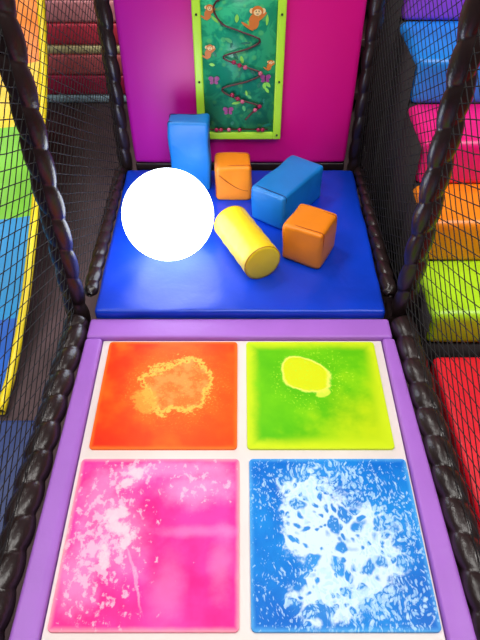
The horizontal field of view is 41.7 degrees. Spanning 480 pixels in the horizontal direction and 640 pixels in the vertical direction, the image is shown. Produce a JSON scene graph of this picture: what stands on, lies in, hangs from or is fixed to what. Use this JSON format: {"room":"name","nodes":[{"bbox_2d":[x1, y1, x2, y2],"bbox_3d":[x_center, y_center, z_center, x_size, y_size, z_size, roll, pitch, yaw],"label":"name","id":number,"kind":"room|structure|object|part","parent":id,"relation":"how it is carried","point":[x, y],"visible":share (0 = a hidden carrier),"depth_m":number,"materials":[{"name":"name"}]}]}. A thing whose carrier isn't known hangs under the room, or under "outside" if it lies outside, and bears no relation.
{"room":"indoor soft playground","nodes":[
{"label":"indoor soft playground","id":0,"kind":"room"},
{"bbox_2d":[0,315,88,639],"bbox_3d":[-0.672,0.582,1.966,0.128,0.104,1.659,0,45,0],"label":"rail","id":1,"kind":"object","parent":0,"point":[23,527],"depth_m":2.02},
{"bbox_2d":[0,0,90,352],"bbox_3d":[-0.670,-0.875,1.759,0.097,2.850,0.098,0,45,0],"label":"post","id":2,"kind":"object","parent":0,"point":[15,41],"depth_m":2.05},
{"bbox_2d":[0,23,73,564],"bbox_3d":[-0.667,-0.300,1.077,0.024,2.411,1.679,1,45,1],"label":"safety net","id":3,"kind":"object","parent":2,"relation":"attached to","point":[2,35],"visible":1,"depth_m":1.93,"materials":[{"name":"black fabric"}]},
{"bbox_2d":[16,0,122,282],"bbox_3d":[-0.633,-1.318,2.074,0.003,2.410,0.989,2,45,2],"label":"safety net","id":4,"kind":"object","parent":2,"relation":"attached to","point":[54,111],"visible":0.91,"depth_m":2.52,"materials":[{"name":"black fabric"}]},
{"bbox_2d":[84,166,125,296],"bbox_3d":[-0.622,-0.447,2.950,0.064,0.065,0.975,0,45,0],"label":"rail","id":5,"kind":"object","parent":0,"point":[91,288],"depth_m":2.84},
{"bbox_2d":[93,0,132,190],"bbox_3d":[-0.603,-1.630,2.514,0.078,2.850,0.079,0,45,0],"label":"post","id":6,"kind":"object","parent":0,"point":[106,14],"depth_m":2.98,"materials":[{"name":"black plastic"}]},
{"bbox_2d":[0,0,469,639],"bbox_3d":[0.000,-0.283,3.253,9.000,0.100,10.000,0,45,0],"label":"floor","id":7,"kind":"structure","parent":0,"point":[91,302],"depth_m":3.34,"materials":[{"name":"carpet"}]},
{"bbox_2d":[0,421,33,532],"bbox_3d":[-1.165,0.809,2.053,0.850,0.050,1.150,0,45,0],"label":"floor mat","id":8,"kind":"object","parent":7,"relation":"on","point":[13,433],"visible":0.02,"depth_m":2.33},
{"bbox_2d":[0,0,47,414],"bbox_3d":[-1.245,-0.957,2.868,0.640,1.447,2.411,0,45,0],"label":"slide","id":9,"kind":"object","parent":7,"relation":"on","point":[20,6],"visible":0.59,"depth_m":2.92,"materials":[{"name":"yellow plastic"}]},
{"bbox_2d":[45,0,126,102],"bbox_3d":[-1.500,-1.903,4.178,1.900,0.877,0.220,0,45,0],"label":"stairs","id":10,"kind":"structure","parent":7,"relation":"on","point":[83,15],"depth_m":4.18,"materials":[{"name":"red leather"}]},
{"bbox_2d":[9,319,476,639],"bbox_3d":[0.009,0.600,2.113,1.262,0.263,1.460,0,45,0],"label":"padded border","id":11,"kind":"object","parent":7,"relation":"on","point":[31,611],"depth_m":2.12,"materials":[{"name":"purple leather"}]},
{"bbox_2d":[41,341,444,639],"bbox_3d":[0.009,0.485,2.086,1.088,0.028,1.113,0,45,0],"label":"frame","id":12,"kind":"object","parent":11,"relation":"on","point":[241,453],"visible":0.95,"depth_m":2.08,"materials":[{"name":"white plastic"}]},
{"bbox_2d":[48,459,238,632],"bbox_3d":[-0.262,0.652,1.893,0.520,0.008,0.542,0,45,0],"label":"tile","id":13,"kind":"object","parent":12,"relation":"on","point":[151,545],"depth_m":1.86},
{"bbox_2d":[89,342,236,449],"bbox_3d":[-0.259,0.261,2.284,0.497,0.008,0.490,0,45,0],"label":"tile","id":14,"kind":"object","parent":12,"relation":"on","point":[153,395],"depth_m":2.26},
{"bbox_2d":[246,342,394,449],"bbox_3d":[0.272,0.261,2.284,0.496,0.008,0.490,0,45,0],"label":"tile","id":15,"kind":"object","parent":12,"relation":"on","point":[301,395],"depth_m":2.26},
{"bbox_2d":[249,459,440,632],"bbox_3d":[0.288,0.652,1.893,0.516,0.008,0.542,0,45,0],"label":"tile","id":16,"kind":"object","parent":12,"relation":"on","point":[337,546],"depth_m":1.86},
{"bbox_2d":[362,0,479,368],"bbox_3d":[1.363,-0.784,2.851,1.267,1.176,1.732,0,45,0],"label":"safety net","id":17,"kind":"object","parent":7,"relation":"on","point":[459,6],"visible":0.59,"depth_m":2.67,"materials":[{"name":"black fabric"}]},
{"bbox_2d":[430,357,479,528],"bbox_3d":[1.382,0.721,2.037,1.260,0.210,1.460,0,45,0],"label":"mat","id":18,"kind":"object","parent":7,"relation":"on","point":[473,362],"visible":0.38,"depth_m":2.30,"materials":[{"name":"red plastic"}]},
{"bbox_3d":[0.000,-0.283,3.019,1.170,0.230,1.030,0,45,0],"label":"platform","id":19,"kind":"object","parent":7,"relation":"on","visible":0},
{"bbox_2d":[95,170,384,318],"bbox_3d":[0.000,-0.387,2.914,1.177,0.064,1.064,0,45,0],"label":"foam floor mat","id":20,"kind":"object","parent":19,"relation":"on","point":[209,283],"visible":0.56,"depth_m":2.65,"materials":[{"name":"blue leather"}]},
{"bbox_2d":[122,168,213,260],"bbox_3d":[-0.303,-0.442,2.655,0.386,0.386,0.386,0,45,0],"label":"ball","id":21,"kind":"object","parent":20,"relation":"on","point":[168,213],"visible":1,"depth_m":2.51,"materials":[{"name":"white plastic"}]},
{"bbox_2d":[167,113,211,189],"bbox_3d":[-0.239,-0.809,3.044,0.199,0.368,0.114,1,45,1],"label":"foam block","id":22,"kind":"object","parent":20,"relation":"on","point":[188,135],"depth_m":2.96,"materials":[{"name":"blue leather"}]},
{"bbox_2d":[214,152,251,199],"bbox_3d":[-0.032,-0.698,3.057,0.181,0.191,0.163,-2,45,-2],"label":"foam block","id":23,"kind":"object","parent":20,"relation":"on","point":[233,170],"depth_m":2.99,"materials":[{"name":"orange leather"}]},
{"bbox_2d":[214,206,279,278],"bbox_3d":[0.027,-0.337,2.706,0.167,0.167,0.332,-18,48,-17],"label":"cylinder","id":24,"kind":"object","parent":20,"relation":"on","point":[244,239],"depth_m":2.63,"materials":[{"name":"yellow leather"}]},
{"bbox_2d":[251,155,322,228],"bbox_3d":[0.225,-0.606,2.971,0.192,0.186,0.361,27,51,24],"label":"foam block","id":25,"kind":"object","parent":20,"relation":"on","point":[275,197],"depth_m":2.89,"materials":[{"name":"blue leather"}]},
{"bbox_2d":[282,204,336,268],"bbox_3d":[0.301,-0.363,2.724,0.192,0.190,0.201,20,48,19],"label":"foam block","id":26,"kind":"object","parent":20,"relation":"on","point":[308,235],"depth_m":2.66,"materials":[{"name":"orange leather"}]},
{"bbox_2d":[113,0,366,162],"bbox_3d":[0.000,-1.276,2.860,1.102,1.252,0.072,0,45,0],"label":"wall","id":27,"kind":"structure","parent":0,"point":[323,38],"depth_m":2.94,"materials":[{"name":"plastic"}]},
{"bbox_2d":[191,0,286,138],"bbox_3d":[-0.004,-1.218,2.833,0.410,0.890,0.036,0,45,0],"label":"board","id":28,"kind":"object","parent":27,"relation":"attached to","point":[239,45],"visible":0.97,"depth_m":2.88,"materials":[{"name":"green plastic"}]},
{"bbox_3d":[-0.190,-1.223,2.838,0.038,0.890,0.022,0,45,0],"label":"frame","id":29,"kind":"part","parent":28,"relation":"part of","materials":[{"name":"green plastic"}]},
{"bbox_3d":[-0.007,-0.938,3.103,0.285,0.006,0.006,0,45,0],"label":"bead rail","id":30,"kind":"part","parent":28,"relation":"part of","materials":[{"name":"red plastic"}]},
{"bbox_3d":[-0.004,-0.922,3.140,0.334,0.038,0.022,0,45,0],"label":"frame","id":31,"kind":"part","parent":28,"relation":"part of","materials":[{"name":"green plastic"}]},
{"bbox_3d":[0.091,-1.315,2.738,0.050,0.043,0.001,0,45,0],"label":"monkey arm","id":32,"kind":"part","parent":28,"relation":"part of"},
{"bbox_3d":[0.182,-1.223,2.838,0.038,0.890,0.022,0,45,0],"label":"frame","id":33,"kind":"part","parent":28,"relation":"part of","materials":[{"name":"green plastic"}]},
{"bbox_2d":[136,161,343,169],"bbox_3d":[0.000,-0.818,3.318,1.090,0.045,0.050,0,45,0],"label":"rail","id":34,"kind":"object","parent":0,"point":[139,165],"depth_m":3.29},
{"bbox_2d":[346,0,384,188],"bbox_3d":[0.603,-1.630,2.514,0.078,2.850,0.079,0,45,0],"label":"post","id":35,"kind":"object","parent":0,"point":[371,32],"depth_m":2.98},
{"bbox_2d":[354,167,396,296],"bbox_3d":[0.622,-0.447,2.950,0.064,0.064,0.975,0,45,0],"label":"rail","id":36,"kind":"object","parent":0,"point":[387,283],"depth_m":2.84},
{"bbox_2d":[389,0,479,350],"bbox_3d":[0.670,-0.875,1.759,0.097,2.850,0.098,0,45,0],"label":"post","id":37,"kind":"object","parent":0,"point":[469,18],"depth_m":2.04,"materials":[{"name":"black plastic"}]},
{"bbox_2d":[357,0,462,281],"bbox_3d":[0.633,-1.318,2.074,0.003,2.410,0.989,-2,45,-2],"label":"safety net","id":38,"kind":"object","parent":37,"relation":"attached to","point":[425,111],"visible":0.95,"depth_m":2.52,"materials":[{"name":"black fabric"}]},
{"bbox_2d":[391,315,479,639],"bbox_3d":[0.673,0.582,1.966,0.135,0.104,1.659,0,45,0],"label":"rail","id":39,"kind":"object","parent":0,"point":[453,512],"depth_m":2.03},
{"bbox_2d":[406,23,479,564],"bbox_3d":[0.667,-0.300,1.077,0.024,2.411,1.679,-1,45,-1],"label":"safety net","id":40,"kind":"object","parent":39,"relation":"attached to","point":[477,35],"visible":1,"depth_m":1.94,"materials":[{"name":"black fabric"}]}
]}

